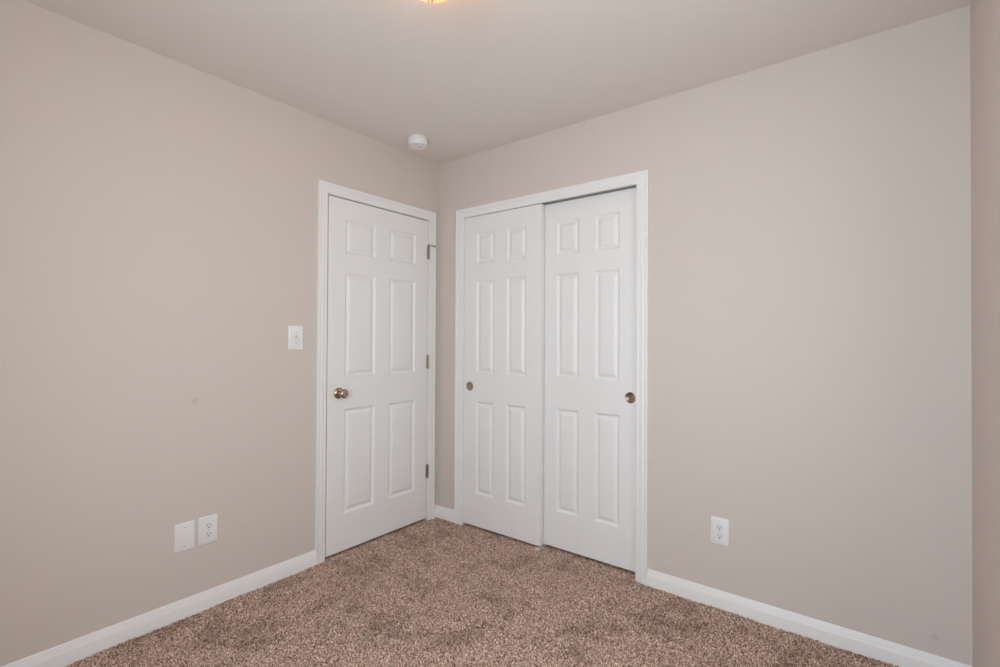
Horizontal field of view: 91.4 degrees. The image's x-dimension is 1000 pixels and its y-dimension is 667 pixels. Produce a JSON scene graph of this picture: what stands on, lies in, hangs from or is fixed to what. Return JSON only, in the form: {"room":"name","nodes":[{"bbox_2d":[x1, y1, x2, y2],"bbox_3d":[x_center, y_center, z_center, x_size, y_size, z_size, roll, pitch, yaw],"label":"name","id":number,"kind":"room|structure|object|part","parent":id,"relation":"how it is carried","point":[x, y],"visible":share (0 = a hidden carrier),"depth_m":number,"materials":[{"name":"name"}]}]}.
{"room":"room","nodes":[
{"label":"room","id":0,"kind":"room"},
{"bbox_2d":[0,0,437,666],"bbox_3d":[-1.319,0.062,2.338,0.110,2.500,2.960,0,-1,38],"label":"wall","id":1,"kind":"structure","parent":0,"point":[159,213],"depth_m":2.04,"materials":[{"name":"paint"}]},
{"bbox_2d":[174,520,194,553],"bbox_3d":[-1.389,0.896,2.151,0.007,0.124,0.080,0,-1,38],"label":"blank wall plate","id":2,"kind":"object","parent":1,"relation":"attached to","point":[184,533],"visible":1,"depth_m":2.15,"materials":[{"name":"white plastic"}]},
{"bbox_2d":[198,514,217,545],"bbox_3d":[-1.330,0.895,2.226,0.008,0.125,0.081,0,-1,38],"label":"wall outlet","id":3,"kind":"object","parent":1,"relation":"attached to","point":[207,525],"visible":1,"depth_m":2.22,"materials":[{"name":"white plastic"}]},
{"bbox_2d":[204,530,212,537],"bbox_3d":[-1.329,0.914,2.225,0.004,0.028,0.034,0,-1,38],"label":"receptacle","id":4,"kind":"object","parent":3,"relation":"attached to","point":[207,533],"depth_m":2.22,"materials":[{"name":"grey plastic"}]},
{"bbox_2d":[205,522,212,528],"bbox_3d":[-1.329,0.875,2.225,0.004,0.028,0.034,0,-1,38],"label":"receptacle","id":5,"kind":"object","parent":3,"relation":"attached to","point":[208,525],"depth_m":2.22,"materials":[{"name":"grey plastic"}]},
{"bbox_2d":[1,505,436,666],"bbox_3d":[-1.276,1.221,2.289,0.014,0.102,2.740,0,-1,38],"label":"baseboard","id":6,"kind":"structure","parent":1,"relation":"attached to","point":[64,654],"depth_m":2.07,"materials":[{"name":"white paint"}]},
{"bbox_2d":[288,326,302,349],"bbox_3d":[-1.065,0.022,2.558,0.021,0.126,0.082,0,-1,38],"label":"light switch","id":7,"kind":"object","parent":1,"relation":"attached to","point":[295,333],"visible":1,"depth_m":2.56,"materials":[{"name":"white plastic"}]},
{"bbox_2d":[315,179,435,564],"bbox_3d":[-0.764,0.223,3.038,0.126,2.116,0.890,0,-1,38],"label":"door frame","id":8,"kind":"structure","parent":1,"relation":"attached to","point":[325,188],"depth_m":2.70,"materials":[{"name":"white paint"}]},
{"bbox_2d":[325,195,435,556],"bbox_3d":[-0.697,0.238,3.023,0.100,2.011,0.812,0,-1,38],"label":"door","id":9,"kind":"structure","parent":1,"relation":"in","point":[377,468],"depth_m":2.97,"materials":[{"name":"white paint"}]},
{"bbox_3d":[-0.910,0.338,2.763,0.013,0.064,0.064,0,-1,38],"label":"knob","id":10,"kind":"part","parent":9,"relation":"part of","materials":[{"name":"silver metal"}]},
{"bbox_2d":[24,0,971,164],"bbox_3d":[0.001,-1.246,1.766,2.901,0.120,3.650,0,-1,38],"label":"ceiling","id":11,"kind":"structure","parent":0,"point":[470,77],"depth_m":2.01,"materials":[{"name":"white paint"}]},
{"bbox_2d":[408,134,427,149],"bbox_3d":[-0.496,-1.153,2.942,0.119,0.050,0.119,0,-1,38],"label":"smoke detector","id":12,"kind":"object","parent":11,"relation":"attached to","point":[415,141],"visible":1,"depth_m":2.90,"materials":[{"name":"white plastic"}]},
{"bbox_2d":[421,0,444,6],"bbox_3d":[-0.214,-1.099,1.505,0.216,0.182,0.216,0,-1,38],"label":"ceiling lamp","id":13,"kind":"object","parent":11,"relation":"attached to","point":[430,2],"visible":1,"depth_m":1.54,"materials":[{"name":"yellow glass"}]},
{"bbox_3d":[-0.214,-1.095,1.505,0.216,0.102,0.216,0,-1,38],"label":"lamp shade","id":14,"kind":"part","parent":13,"relation":"part of","materials":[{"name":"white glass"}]},
{"bbox_2d":[436,6,972,665],"bbox_3d":[0.657,0.075,2.607,2.681,2.500,0.110,0,-1,38],"label":"wall","id":15,"kind":"structure","parent":0,"point":[810,358],"depth_m":2.04,"materials":[{"name":"paint"}]},
{"bbox_2d":[463,204,544,545],"bbox_3d":[0.009,0.241,3.060,0.606,2.011,0.039,0,-1,38],"label":"door","id":16,"kind":"structure","parent":15,"relation":"in","point":[503,449],"depth_m":3.02,"materials":[{"name":"white paint"}]},
{"bbox_3d":[-0.199,0.345,3.197,0.058,0.058,0.004,0,-1,38],"label":"finger pull","id":17,"kind":"part","parent":16,"relation":"part of","materials":[{"name":"beige metal"}]},
{"bbox_2d":[454,170,648,585],"bbox_3d":[0.258,0.230,2.905,1.321,2.112,0.126,0,-1,38],"label":"door frame","id":18,"kind":"structure","parent":15,"relation":"attached to","point":[640,179],"depth_m":2.50,"materials":[{"name":"white paint"}]},
{"bbox_2d":[468,185,635,217],"bbox_3d":[0.256,-0.785,2.908,1.189,0.022,0.072,0,-1,38],"label":"door track","id":19,"kind":"object","parent":15,"relation":"attached to","point":[631,186],"visible":0.3,"depth_m":2.76,"materials":[{"name":"silver metal"}]},
{"bbox_2d":[543,187,635,571],"bbox_3d":[0.492,0.239,2.739,0.606,2.011,0.039,0,-1,38],"label":"door","id":20,"kind":"structure","parent":15,"relation":"in","point":[589,468],"depth_m":2.71,"materials":[{"name":"white paint"}]},
{"bbox_3d":[0.685,0.338,2.566,0.058,0.058,0.004,0,-1,38],"label":"finger pull","id":21,"kind":"part","parent":20,"relation":"part of","materials":[{"name":"silver"}]},
{"bbox_2d":[436,505,972,666],"bbox_3d":[0.619,1.233,2.543,2.667,0.102,0.014,0,-1,38],"label":"baseboard","id":22,"kind":"structure","parent":15,"relation":"attached to","point":[866,645],"depth_m":2.05,"materials":[{"name":"white paint"}]},
{"bbox_2d":[711,516,728,546],"bbox_3d":[1.011,0.912,2.246,0.081,0.125,0.008,0,-1,38],"label":"wall outlet","id":23,"kind":"object","parent":15,"relation":"attached to","point":[719,526],"visible":1,"depth_m":2.24,"materials":[{"name":"white plastic"}]},
{"bbox_2d":[716,532,723,539],"bbox_3d":[1.010,0.931,2.244,0.034,0.028,0.004,0,-1,38],"label":"receptacle","id":24,"kind":"object","parent":23,"relation":"attached to","point":[719,535],"depth_m":2.24,"materials":[{"name":"grey plastic"}]},
{"bbox_2d":[716,524,723,530],"bbox_3d":[1.010,0.892,2.244,0.034,0.028,0.004,0,-1,38],"label":"receptacle","id":25,"kind":"object","parent":23,"relation":"attached to","point":[719,527],"depth_m":2.24,"materials":[{"name":"grey plastic"}]},
{"bbox_2d":[970,0,999,666],"bbox_3d":[0.884,0.058,0.625,0.110,2.500,2.960,0,-1,38],"label":"wall","id":26,"kind":"structure","parent":0,"point":[984,14],"depth_m":1.51,"materials":[{"name":"beige paint"}]},
{"bbox_3d":[-0.324,1.324,1.985,3.691,0.100,3.650,0,-1,38],"label":"floor","id":27,"kind":"structure","parent":0,"visible":0},
{"bbox_2d":[64,517,898,666],"bbox_3d":[-0.234,1.250,1.543,2.777,0.015,2.836,0,-1,38],"label":"carpet","id":28,"kind":"object","parent":27,"relation":"on","point":[436,592],"visible":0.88,"depth_m":2.13,"materials":[{"name":"brown carpet"}]},
{"bbox_2d":[535,544,546,549],"bbox_3d":[0.245,1.252,2.891,0.028,0.034,0.106,0,-1,38],"label":"guide","id":29,"kind":"object","parent":28,"relation":"on","point":[543,545],"visible":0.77,"depth_m":2.87,"materials":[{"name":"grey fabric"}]}
]}

